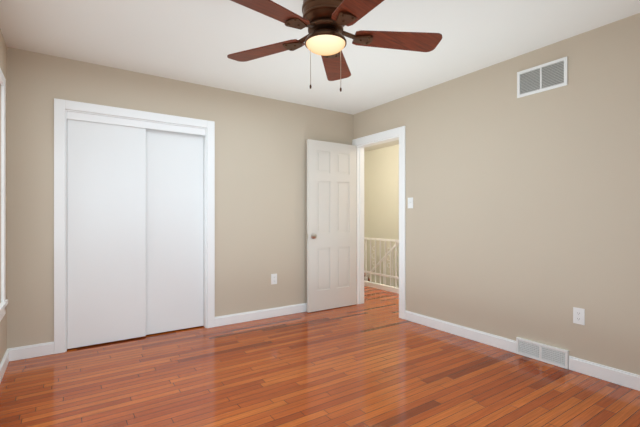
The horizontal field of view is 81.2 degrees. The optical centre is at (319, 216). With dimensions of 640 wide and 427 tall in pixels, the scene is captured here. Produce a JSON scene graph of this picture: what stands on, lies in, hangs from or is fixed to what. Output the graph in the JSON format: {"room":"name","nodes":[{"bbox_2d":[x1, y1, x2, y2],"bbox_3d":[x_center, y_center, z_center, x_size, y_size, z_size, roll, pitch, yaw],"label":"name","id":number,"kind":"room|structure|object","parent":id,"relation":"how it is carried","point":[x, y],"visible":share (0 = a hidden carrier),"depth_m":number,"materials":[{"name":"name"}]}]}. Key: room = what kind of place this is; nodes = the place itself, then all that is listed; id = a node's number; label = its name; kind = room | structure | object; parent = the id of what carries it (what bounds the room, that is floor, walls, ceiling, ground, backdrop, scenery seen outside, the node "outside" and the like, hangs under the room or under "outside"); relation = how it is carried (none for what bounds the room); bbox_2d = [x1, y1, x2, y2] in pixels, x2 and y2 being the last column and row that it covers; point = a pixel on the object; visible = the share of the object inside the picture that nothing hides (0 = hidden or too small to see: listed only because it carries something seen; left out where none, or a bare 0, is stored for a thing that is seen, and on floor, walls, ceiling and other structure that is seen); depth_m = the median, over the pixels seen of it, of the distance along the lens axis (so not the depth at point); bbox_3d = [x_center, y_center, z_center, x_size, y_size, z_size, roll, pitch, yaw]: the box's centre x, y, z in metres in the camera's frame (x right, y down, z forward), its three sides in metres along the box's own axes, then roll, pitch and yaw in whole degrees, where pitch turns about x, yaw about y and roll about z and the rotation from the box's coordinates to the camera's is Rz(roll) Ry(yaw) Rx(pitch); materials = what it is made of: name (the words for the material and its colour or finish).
{"room":"empty bedroom","nodes":[
{"label":"empty bedroom","id":0,"kind":"room"},
{"bbox_2d":[0,29,6,362],"bbox_3d":[-1.131,-0.096,0.874,0.120,2.440,5.040,0,0,-34],"label":"wall","id":1,"kind":"structure","parent":0,"point":[3,321],"depth_m":2.74,"materials":[{"name":"beige paint"}]},
{"bbox_2d":[0,68,7,320],"bbox_3d":[-1.997,-0.146,2.214,0.110,1.700,1.170,0,0,-34],"label":"window","id":2,"kind":"structure","parent":1,"relation":"in","point":[4,302],"depth_m":2.65,"materials":[{"name":"white wood"}]},
{"bbox_2d":[0,348,10,382],"bbox_3d":[-1.075,1.074,0.912,0.015,0.100,4.800,0,0,-34],"label":"baseboard","id":3,"kind":"structure","parent":1,"relation":"attached to","point":[6,359],"depth_m":2.72,"materials":[{"name":"white wood"}]},
{"bbox_2d":[7,47,352,348],"bbox_3d":[-0.983,-0.096,3.945,3.570,2.440,0.120,0,0,-34],"label":"wall","id":4,"kind":"structure","parent":0,"point":[260,190],"depth_m":3.83,"materials":[{"name":"beige paint"}]},
{"bbox_2d":[67,119,145,348],"bbox_3d":[-1.876,0.141,3.310,0.606,1.943,0.030,0,0,-34],"label":"closet door","id":5,"kind":"structure","parent":4,"relation":"in","point":[106,233],"depth_m":3.29,"materials":[{"name":"white wood"}]},
{"bbox_2d":[54,98,214,353],"bbox_3d":[-1.659,0.079,3.477,1.331,2.090,0.138,0,0,-34],"label":"trim","id":6,"kind":"structure","parent":4,"relation":"attached to","point":[159,121],"depth_m":3.25,"materials":[{"name":"white wood"}]},
{"bbox_2d":[146,128,203,334],"bbox_3d":[-1.436,0.141,3.652,0.586,1.943,0.030,0,0,-34],"label":"closet door","id":7,"kind":"structure","parent":4,"relation":"in","point":[174,230],"depth_m":3.64,"materials":[{"name":"white wood"}]},
{"bbox_2d":[215,303,306,326],"bbox_3d":[-0.320,1.074,4.312,1.822,0.100,0.015,0,0,-34],"label":"baseboard","id":8,"kind":"structure","parent":4,"relation":"attached to","point":[298,308],"depth_m":4.07,"materials":[{"name":"white wood"}]},
{"bbox_2d":[271,274,276,284],"bbox_3d":[-0.514,0.701,4.185,0.072,0.116,0.009,0,0,-34],"label":"outlet","id":9,"kind":"object","parent":4,"relation":"attached to","point":[273,278],"visible":1,"depth_m":4.18,"materials":[{"name":"white plastic"}]},
{"bbox_2d":[0,286,639,426],"bbox_3d":[0.038,1.154,3.115,4.570,0.060,7.440,0,0,-34],"label":"floor","id":10,"kind":"structure","parent":0,"point":[373,360],"depth_m":2.53,"materials":[{"name":"brown wood"}]},
{"bbox_2d":[0,0,639,151],"bbox_3d":[0.481,-1.356,3.415,5.640,0.080,7.440,0,0,-34],"label":"ceiling","id":11,"kind":"structure","parent":0,"point":[195,41],"depth_m":2.76,"materials":[{"name":"paint"}]},
{"bbox_2d":[227,0,441,91],"bbox_3d":[0.026,-0.980,1.897,1.186,0.671,1.180,0,0,-34],"label":"ceiling fan","id":12,"kind":"object","parent":11,"relation":"hanging from","point":[325,22],"visible":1,"depth_m":1.90,"materials":[{"name":"brown wood"}]},
{"bbox_2d":[364,144,398,287],"bbox_3d":[1.926,1.004,6.204,0.120,4.640,4.440,0,0,-34],"label":"wall","id":13,"kind":"structure","parent":0,"point":[381,193],"depth_m":7.19,"materials":[{"name":"beige paint"}]},
{"bbox_2d":[353,13,639,374],"bbox_3d":[1.858,-0.096,2.826,0.120,2.440,4.920,0,0,-34],"label":"wall","id":14,"kind":"structure","parent":0,"point":[523,217],"depth_m":2.96,"materials":[{"name":"beige paint"}]},
{"bbox_2d":[352,126,405,318],"bbox_3d":[0.726,0.067,4.498,0.156,2.115,0.930,0,0,-34],"label":"door frame","id":15,"kind":"structure","parent":14,"relation":"attached to","point":[400,132],"depth_m":4.41,"materials":[{"name":"white wood"}]},
{"bbox_2d":[307,139,355,312],"bbox_3d":[0.158,0.108,4.559,0.734,2.015,0.129,0,0,-34],"label":"door","id":16,"kind":"structure","parent":15,"relation":"attached to","point":[331,225],"depth_m":4.52,"materials":[{"name":"white paint"},{"name":"satin nickel"}]},
{"bbox_2d":[408,197,412,207],"bbox_3d":[0.969,-0.146,4.017,0.018,0.116,0.072,0,0,-34],"label":"light switch","id":17,"kind":"object","parent":14,"relation":"attached to","point":[410,202],"visible":1,"depth_m":4.01,"materials":[{"name":"white plastic"}]},
{"bbox_2d":[405,310,515,352],"bbox_3d":[1.272,1.074,3.570,0.015,0.100,1.220,0,0,-34],"label":"baseboard","id":18,"kind":"structure","parent":14,"relation":"attached to","point":[503,343],"depth_m":3.46,"materials":[{"name":"white wood"}]},
{"bbox_2d":[516,337,568,368],"bbox_3d":[1.717,1.056,2.902,0.028,0.133,0.379,0,0,-34],"label":"air vent","id":19,"kind":"object","parent":14,"relation":"in","point":[555,356],"visible":1,"depth_m":2.89,"materials":[{"name":"white metal"}]},
{"bbox_2d":[517,56,567,97],"bbox_3d":[1.722,-1.076,2.909,0.013,0.210,0.370,0,0,-34],"label":"air vent","id":20,"kind":"object","parent":14,"relation":"in","point":[544,77],"visible":1,"depth_m":2.90,"materials":[{"name":"white metal"}]},
{"bbox_2d":[573,307,584,324],"bbox_3d":[1.868,0.719,2.696,0.009,0.116,0.072,0,0,-34],"label":"outlet","id":21,"kind":"object","parent":14,"relation":"attached to","point":[578,315],"visible":1,"depth_m":2.69,"materials":[{"name":"white plastic"}]},
{"bbox_2d":[569,356,639,390],"bbox_3d":[2.464,1.074,1.810,0.015,0.100,2.260,0,0,-34],"label":"baseboard","id":22,"kind":"structure","parent":14,"relation":"attached to","point":[612,375],"depth_m":2.55,"materials":[{"name":"white wood"}]},
{"bbox_3d":[1.483,2.274,5.904,0.950,2.300,4.200,0,0,-34],"label":"steps","id":23,"kind":"structure","parent":0,"visible":0},
{"bbox_2d":[364,237,398,293],"bbox_3d":[1.314,1.319,6.062,0.977,2.123,3.350,0,0,-34],"label":"stair railing","id":24,"kind":"object","parent":23,"relation":"on","point":[390,288],"visible":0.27,"depth_m":5.79,"materials":[{"name":"white wood"}]}
]}

